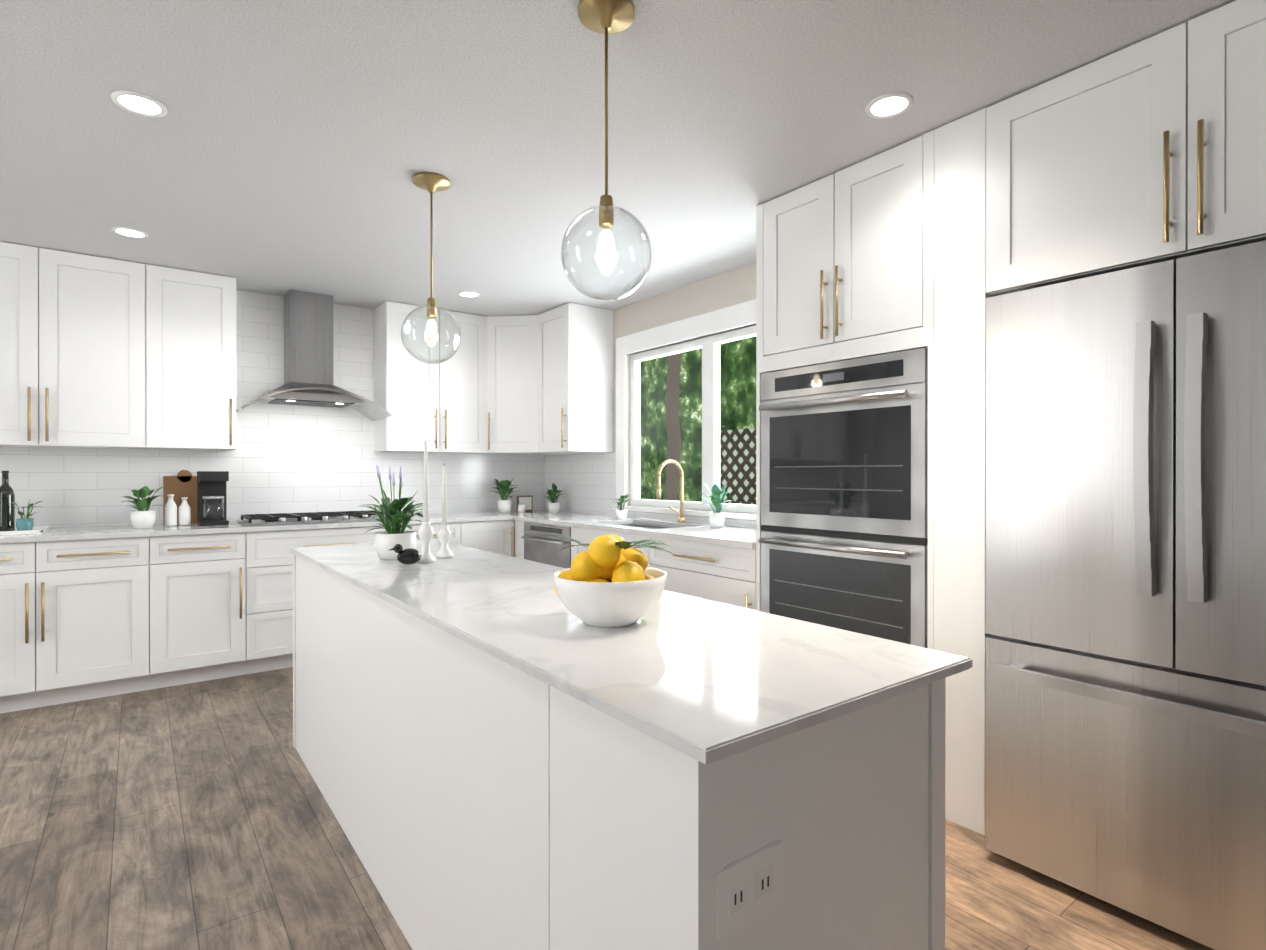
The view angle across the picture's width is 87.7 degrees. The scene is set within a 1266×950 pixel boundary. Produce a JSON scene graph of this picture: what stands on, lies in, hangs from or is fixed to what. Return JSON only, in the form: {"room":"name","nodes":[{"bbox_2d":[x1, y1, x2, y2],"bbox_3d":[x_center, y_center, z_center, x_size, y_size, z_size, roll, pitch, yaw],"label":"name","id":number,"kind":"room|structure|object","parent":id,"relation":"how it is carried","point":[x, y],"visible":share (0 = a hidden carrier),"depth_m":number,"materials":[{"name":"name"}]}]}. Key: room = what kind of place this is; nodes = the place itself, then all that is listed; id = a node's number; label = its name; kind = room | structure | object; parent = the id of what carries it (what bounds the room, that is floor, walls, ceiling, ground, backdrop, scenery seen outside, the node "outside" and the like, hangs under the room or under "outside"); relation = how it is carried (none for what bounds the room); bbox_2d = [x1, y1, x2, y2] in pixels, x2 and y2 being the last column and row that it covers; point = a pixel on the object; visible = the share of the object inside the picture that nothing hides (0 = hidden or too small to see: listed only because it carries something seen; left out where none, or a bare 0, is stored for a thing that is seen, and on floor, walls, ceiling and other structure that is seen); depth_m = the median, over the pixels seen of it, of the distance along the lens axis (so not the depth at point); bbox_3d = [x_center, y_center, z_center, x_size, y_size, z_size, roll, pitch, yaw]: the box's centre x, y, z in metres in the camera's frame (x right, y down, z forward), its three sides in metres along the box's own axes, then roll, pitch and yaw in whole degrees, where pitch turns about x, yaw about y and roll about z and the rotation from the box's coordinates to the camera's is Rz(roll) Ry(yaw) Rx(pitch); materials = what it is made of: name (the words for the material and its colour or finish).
{"room":"kitchen","nodes":[
{"label":"kitchen","id":0,"kind":"room"},
{"bbox_2d":[0,289,543,556],"bbox_3d":[-3.078,-0.017,4.155,5.870,2.450,0.100,0,0,-37],"label":"tile backsplash","id":1,"kind":"structure","parent":0,"point":[282,458],"depth_m":4.56,"materials":[{"name":"tile"}]},
{"bbox_2d":[0,242,163,448],"bbox_3d":[-3.321,-0.699,3.706,1.091,1.076,0.318,0,0,-37],"label":"upper cabinet","id":2,"kind":"object","parent":1,"relation":"attached to","point":[98,352],"depth_m":3.69,"materials":[{"name":"white paint"}]},
{"bbox_2d":[164,267,236,450],"bbox_3d":[-2.796,-0.700,4.102,0.537,1.076,0.318,0,0,-37],"label":"upper cabinet","id":3,"kind":"object","parent":1,"relation":"attached to","point":[200,308],"depth_m":4.03,"materials":[{"name":"white paint"}]},
{"bbox_2d":[236,290,391,420],"bbox_3d":[-2.166,-0.820,4.464,0.903,0.836,0.499,0,0,-37],"label":"range hood","id":4,"kind":"object","parent":1,"relation":"attached to","point":[308,348],"visible":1,"depth_m":4.47,"materials":[{"name":"silver metal"}]},
{"bbox_2d":[374,301,429,452],"bbox_3d":[-1.663,-0.706,4.956,0.464,1.066,0.318,0,0,-37],"label":"upper cabinet","id":5,"kind":"object","parent":1,"relation":"attached to","point":[401,381],"depth_m":4.79,"materials":[{"name":"white paint"}]},
{"bbox_2d":[426,307,493,453],"bbox_3d":[-1.379,-0.707,5.140,0.521,1.066,0.366,0,0,-37],"label":"upper cabinet","id":6,"kind":"object","parent":1,"relation":"attached to","point":[456,382],"depth_m":5.01,"materials":[{"name":"white paint"}]},
{"bbox_2d":[482,315,579,454],"bbox_3d":[-0.885,-0.707,5.322,0.756,1.066,0.670,0,0,-37],"label":"upper cabinet","id":7,"kind":"object","parent":1,"relation":"attached to","point":[507,341],"depth_m":5.13,"materials":[{"name":"white paint"}]},
{"bbox_2d":[0,667,1213,949],"bbox_3d":[-0.767,1.255,1.092,5.870,0.080,7.780,0,0,-37],"label":"floor","id":8,"kind":"structure","parent":0,"point":[192,817],"depth_m":2.11,"materials":[{"name":"wood"}]},
{"bbox_2d":[0,538,171,712],"bbox_3d":[-3.224,0.775,3.601,1.088,0.870,0.608,0,0,-37],"label":"base cabinet","id":9,"kind":"object","parent":8,"relation":"on","point":[90,612],"depth_m":3.48,"materials":[{"name":"white paint"}]},
{"bbox_2d":[0,510,575,545],"bbox_3d":[-2.659,0.324,4.013,5.166,0.030,0.629,0,0,-37],"label":"countertop","id":10,"kind":"structure","parent":9,"relation":"on","point":[64,534],"depth_m":3.88,"materials":[{"name":"white stone"}]},
{"bbox_2d":[0,526,48,534],"bbox_3d":[-3.307,0.299,3.521,0.260,0.020,0.320,0,0,-37],"label":"serving tray","id":11,"kind":"object","parent":10,"relation":"on","point":[39,529],"visible":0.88,"depth_m":3.44,"materials":[{"name":"white stone"}]},
{"bbox_2d":[0,471,14,530],"bbox_3d":[-3.381,0.139,3.552,0.076,0.325,0.075,0,0,-37],"label":"wine bottle","id":12,"kind":"object","parent":11,"relation":"on","point":[7,511],"visible":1,"depth_m":3.54,"materials":[{"name":"black glass"}]},
{"bbox_2d":[11,500,41,530],"bbox_3d":[-3.239,0.213,3.526,0.134,0.178,0.118,0,0,-37],"label":"plant","id":13,"kind":"object","parent":11,"relation":"on","point":[24,523],"visible":0.94,"depth_m":3.49,"materials":[{"name":"green plant"}]},
{"bbox_2d":[122,486,163,527],"bbox_3d":[-2.852,0.185,3.851,0.236,0.246,0.150,0,0,-37],"label":"potted plant","id":14,"kind":"object","parent":10,"relation":"on","point":[142,516],"visible":1,"depth_m":3.82,"materials":[{"name":"white ceramic"}]},
{"bbox_2d":[165,494,176,525],"bbox_3d":[-2.798,0.213,3.992,0.062,0.190,0.060,0,0,-37],"label":"soap bottle","id":15,"kind":"object","parent":10,"relation":"on","point":[170,512],"visible":1,"depth_m":3.97,"materials":[{"name":"white ceramic"}]},
{"bbox_2d":[163,470,196,523],"bbox_3d":[-2.870,0.138,4.221,0.220,0.339,0.023,0,0,-37],"label":"cutting board","id":16,"kind":"object","parent":10,"relation":"on","point":[182,483],"visible":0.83,"depth_m":4.20,"materials":[{"name":"brown wood"}]},
{"bbox_2d":[178,497,190,524],"bbox_3d":[-2.754,0.223,4.050,0.062,0.170,0.060,0,0,-37],"label":"soap bottle","id":17,"kind":"object","parent":10,"relation":"on","point":[184,513],"visible":1,"depth_m":4.03,"materials":[{"name":"white ceramic"}]},
{"bbox_2d":[197,471,228,525],"bbox_3d":[-2.626,0.142,4.121,0.150,0.330,0.220,0,0,-37],"label":"coffee maker","id":18,"kind":"object","parent":10,"relation":"on","point":[211,497],"visible":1,"depth_m":4.11,"materials":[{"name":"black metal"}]},
{"bbox_2d":[237,510,384,525],"bbox_3d":[-2.115,0.284,4.431,0.894,0.045,0.480,0,0,-37],"label":"gas cooktop","id":19,"kind":"object","parent":10,"relation":"in","point":[295,518],"visible":0.92,"depth_m":4.31,"materials":[{"name":"silver metal"}]},
{"bbox_2d":[487,478,517,512],"bbox_3d":[-1.062,0.157,5.407,0.268,0.296,0.243,0,0,-37],"label":"potted plant","id":20,"kind":"object","parent":10,"relation":"on","point":[504,504],"visible":1,"depth_m":5.37,"materials":[{"name":"green plant"}]},
{"bbox_2d":[517,503,528,511],"bbox_3d":[-0.913,0.274,5.412,0.058,0.060,0.058,0,0,38],"label":"cup","id":21,"kind":"object","parent":10,"relation":"on","point":[524,503],"depth_m":5.52,"materials":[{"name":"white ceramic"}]},
{"bbox_2d":[517,495,532,510],"bbox_3d":[-0.913,0.239,5.561,0.140,0.130,0.022,0,0,-37],"label":"framed picture","id":22,"kind":"object","parent":10,"relation":"on","point":[520,499],"depth_m":5.56,"materials":[{"name":"brown wood"}]},
{"bbox_2d":[546,483,566,512],"bbox_3d":[-0.649,0.183,5.356,0.216,0.242,0.201,0,0,-37],"label":"plant","id":23,"kind":"object","parent":10,"relation":"on","point":[553,506],"visible":1,"depth_m":5.32,"materials":[{"name":"green plant"}]},
{"bbox_2d":[168,534,247,685],"bbox_3d":[-2.698,0.774,3.998,0.540,0.870,0.608,0,0,-37],"label":"base cabinet","id":24,"kind":"object","parent":8,"relation":"on","point":[210,571],"depth_m":3.82,"materials":[{"name":"white paint"}]},
{"bbox_2d":[248,526,415,673],"bbox_3d":[-2.117,0.773,4.436,1.069,0.870,0.608,0,0,-37],"label":"base cabinet","id":25,"kind":"object","parent":8,"relation":"on","point":[270,561],"depth_m":4.02,"materials":[{"name":"white paint"}]},
{"bbox_2d":[416,522,475,547],"bbox_3d":[-1.552,0.772,4.861,0.500,0.870,0.608,0,0,-37],"label":"base cabinet","id":26,"kind":"object","parent":8,"relation":"on","point":[463,533],"depth_m":4.72,"materials":[{"name":"white paint"}]},
{"bbox_2d":[476,522,513,556],"bbox_3d":[-1.278,0.771,5.068,0.495,0.870,0.608,0,0,-37],"label":"base cabinet","id":27,"kind":"object","parent":8,"relation":"on","point":[496,537],"depth_m":4.89,"materials":[{"name":"white paint"}]},
{"bbox_2d":[522,521,570,568],"bbox_3d":[-0.404,0.774,4.739,0.599,0.866,0.644,0,0,-37],"label":"dishwasher","id":28,"kind":"object","parent":8,"relation":"on","point":[541,545],"visible":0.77,"depth_m":4.56,"materials":[{"name":"silver metal"}]},
{"bbox_2d":[293,555,945,949],"bbox_3d":[-0.481,0.781,2.069,0.601,0.864,2.667,0,0,-37],"label":"kitchen island","id":29,"kind":"object","parent":8,"relation":"on","point":[495,751],"depth_m":1.14,"materials":[{"name":"white paint"}]},
{"bbox_2d":[289,539,971,766],"bbox_3d":[-0.464,0.339,2.073,0.658,0.020,2.704,0,0,-37],"label":"island countertop","id":30,"kind":"structure","parent":29,"relation":"on","point":[710,682],"depth_m":1.22,"materials":[{"name":"white stone"}]},
{"bbox_2d":[359,465,429,559],"bbox_3d":[-0.921,0.144,2.607,0.300,0.364,0.292,0,0,-37],"label":"potted plant","id":31,"kind":"object","parent":30,"relation":"on","point":[394,533],"visible":1,"depth_m":2.56,"materials":[{"name":"green plant"}]},
{"bbox_2d":[388,544,421,564],"bbox_3d":[-0.824,0.287,2.386,0.120,0.079,0.054,0,0,-37],"label":"bird figurine","id":32,"kind":"object","parent":30,"relation":"on","point":[409,556],"visible":0.98,"depth_m":2.37,"materials":[{"name":"black ceramic"}]},
{"bbox_2d":[417,442,435,562],"bbox_3d":[-0.776,0.095,2.472,0.072,0.462,0.071,0,0,-37],"label":"candle holder","id":33,"kind":"object","parent":30,"relation":"on","point":[425,532],"visible":0.94,"depth_m":2.46,"materials":[{"name":"white ceramic"}]},
{"bbox_2d":[435,463,453,557],"bbox_3d":[-0.749,0.140,2.618,0.072,0.372,0.071,0,0,-37],"label":"candle holder","id":34,"kind":"object","parent":30,"relation":"on","point":[444,534],"visible":1,"depth_m":2.61,"materials":[{"name":"white ceramic"}]},
{"bbox_2d":[551,534,674,627],"bbox_3d":[-0.047,0.229,1.482,0.269,0.199,0.283,0,0,-37],"label":"bowl","id":35,"kind":"object","parent":30,"relation":"on","point":[610,581],"visible":1,"depth_m":1.40,"materials":[{"name":"white ceramic"}]},
{"bbox_2d":[715,839,782,940],"bbox_3d":[0.156,0.551,0.879,0.128,0.084,0.008,0,0,-37],"label":"outlet","id":36,"kind":"object","parent":29,"relation":"attached to","point":[749,887],"visible":1,"depth_m":0.88,"materials":[{"name":"white plastic"}]},
{"bbox_2d":[639,536,755,609],"bbox_3d":[0.543,0.775,3.561,0.598,0.868,0.866,0,0,-37],"label":"base cabinet","id":37,"kind":"object","parent":8,"relation":"on","point":[722,574],"depth_m":3.29,"materials":[{"name":"white paint"}]},
{"bbox_2d":[513,513,755,548],"bbox_3d":[0.073,0.323,4.165,0.623,0.030,2.399,0,0,-37],"label":"countertop","id":38,"kind":"structure","parent":37,"relation":"on","point":[737,537],"depth_m":3.88,"materials":[{"name":"white stone"}]},
{"bbox_2d":[611,493,629,518],"bbox_3d":[-0.085,0.218,4.638,0.213,0.177,0.150,0,0,-37],"label":"potted plant","id":39,"kind":"object","parent":38,"relation":"on","point":[621,513],"visible":1,"depth_m":4.60,"materials":[{"name":"white ceramic"}]},
{"bbox_2d":[657,459,685,522],"bbox_3d":[0.217,0.104,4.203,0.227,0.406,0.127,0,0,-37],"label":"faucet","id":40,"kind":"object","parent":38,"relation":"on","point":[681,519],"visible":1,"depth_m":4.21,"materials":[{"name":"gold metal"}]},
{"bbox_2d":[696,483,734,527],"bbox_3d":[0.496,0.178,3.854,0.219,0.260,0.176,0,0,-37],"label":"potted plant","id":41,"kind":"object","parent":38,"relation":"on","point":[716,518],"visible":1,"depth_m":3.82,"materials":[{"name":"green plant"}]},
{"bbox_2d":[756,107,993,834],"bbox_3d":[1.098,-0.012,2.792,0.637,2.446,1.023,0,0,-37],"label":"tall cabinet","id":42,"kind":"object","parent":8,"relation":"on","point":[882,253],"visible":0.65,"depth_m":2.37,"materials":[{"name":"white paint"}]},
{"bbox_2d":[758,348,927,647],"bbox_3d":[1.022,0.210,2.847,0.637,1.342,0.784,0,0,-37],"label":"double oven","id":43,"kind":"object","parent":42,"relation":"in","point":[843,540],"visible":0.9,"depth_m":2.63,"materials":[{"name":"silver metal"}]},
{"bbox_2d":[985,240,1265,949],"bbox_3d":[1.644,0.328,1.901,0.782,1.770,0.925,0,0,-37],"label":"refrigerator","id":44,"kind":"object","parent":8,"relation":"on","point":[1125,700],"visible":1,"depth_m":1.76,"materials":[{"name":"silver metal"}]},
{"bbox_2d":[986,0,1265,295],"bbox_3d":[1.730,-0.010,1.954,0.637,2.446,1.076,0,0,-37],"label":"cabinet surround","id":45,"kind":"object","parent":8,"relation":"on","point":[1151,150],"visible":1,"depth_m":1.89,"materials":[{"name":"white paint"}]},
{"bbox_2d":[0,0,1235,316],"bbox_3d":[-0.767,-1.255,1.086,5.870,0.040,7.780,0,0,-37],"label":"ceiling","id":46,"kind":"structure","parent":0,"point":[282,146],"depth_m":2.31,"materials":[{"name":"paint"}]},
{"bbox_2d":[111,227,147,237],"bbox_3d":[-2.564,-1.236,3.363,0.150,0.006,0.150,0,0,-37],"label":"recessed light","id":47,"kind":"object","parent":46,"relation":"in","point":[129,232],"visible":1,"depth_m":3.36,"materials":[{"name":"white plastic"}]},
{"bbox_2d":[111,90,166,116],"bbox_3d":[-1.641,-1.233,2.193,0.150,0.006,0.150,0,0,-37],"label":"recessed light","id":48,"kind":"object","parent":46,"relation":"in","point":[139,103],"visible":1,"depth_m":2.19,"materials":[{"name":"white plastic"}]},
{"bbox_2d":[401,172,460,363],"bbox_3d":[-0.846,-0.853,2.768,0.242,0.770,0.242,0,0,-37],"label":"pendant light","id":49,"kind":"object","parent":46,"relation":"hanging from","point":[431,183],"visible":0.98,"depth_m":2.76,"materials":[{"name":"clear glass"}]},
{"bbox_2d":[457,291,479,297],"bbox_3d":[-1.127,-1.238,4.521,0.150,0.006,0.150,0,0,-37],"label":"recessed light","id":50,"kind":"object","parent":46,"relation":"in","point":[469,294],"visible":0.96,"depth_m":4.52,"materials":[{"name":"white plastic"}]},
{"bbox_2d":[561,0,651,300],"bbox_3d":[-0.071,-0.850,1.750,0.242,0.770,0.242,0,0,-37],"label":"pendant light","id":51,"kind":"object","parent":46,"relation":"hanging from","point":[606,17],"visible":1,"depth_m":1.74,"materials":[{"name":"clear glass"}]},
{"bbox_2d":[866,92,913,118],"bbox_3d":[0.857,-1.233,2.203,0.150,0.006,0.150,0,0,-37],"label":"recessed light","id":52,"kind":"object","parent":46,"relation":"in","point":[889,105],"visible":1,"depth_m":2.20,"materials":[{"name":"white plastic"}]},
{"bbox_2d":[613,262,755,527],"bbox_3d":[1.537,-0.014,2.825,0.100,2.450,7.580,0,0,-37],"label":"wall","id":53,"kind":"structure","parent":0,"point":[735,286],"depth_m":4.39,"materials":[{"name":"beige paint"}]},
{"bbox_2d":[534,303,612,452],"bbox_3d":[-0.481,-0.707,5.047,0.443,1.066,0.519,0,0,-37],"label":"upper cabinet","id":54,"kind":"object","parent":53,"relation":"attached to","point":[541,384],"depth_m":4.88,"materials":[{"name":"white paint"}]},
{"bbox_2d":[544,452,755,527],"bbox_3d":[0.172,0.067,4.551,0.004,0.480,3.179,0,0,-37],"label":"tile backsplash","id":55,"kind":"structure","parent":53,"relation":"attached to","point":[585,482],"depth_m":5.23,"materials":[{"name":"tile"}]},
{"bbox_2d":[613,299,755,519],"bbox_3d":[0.479,-0.379,4.199,0.135,1.275,1.920,0,0,-37],"label":"window","id":56,"kind":"structure","parent":53,"relation":"in","point":[708,333],"depth_m":4.31,"materials":[{"name":"white"}]},
{"label":"outside","id":57,"kind":"structure","parent":0,"visible":0},
{"bbox_2d":[640,336,755,504],"bbox_3d":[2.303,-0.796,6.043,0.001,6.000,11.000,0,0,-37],"label":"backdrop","id":58,"kind":"structure","parent":57,"point":[729,389],"depth_m":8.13,"materials":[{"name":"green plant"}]}
]}

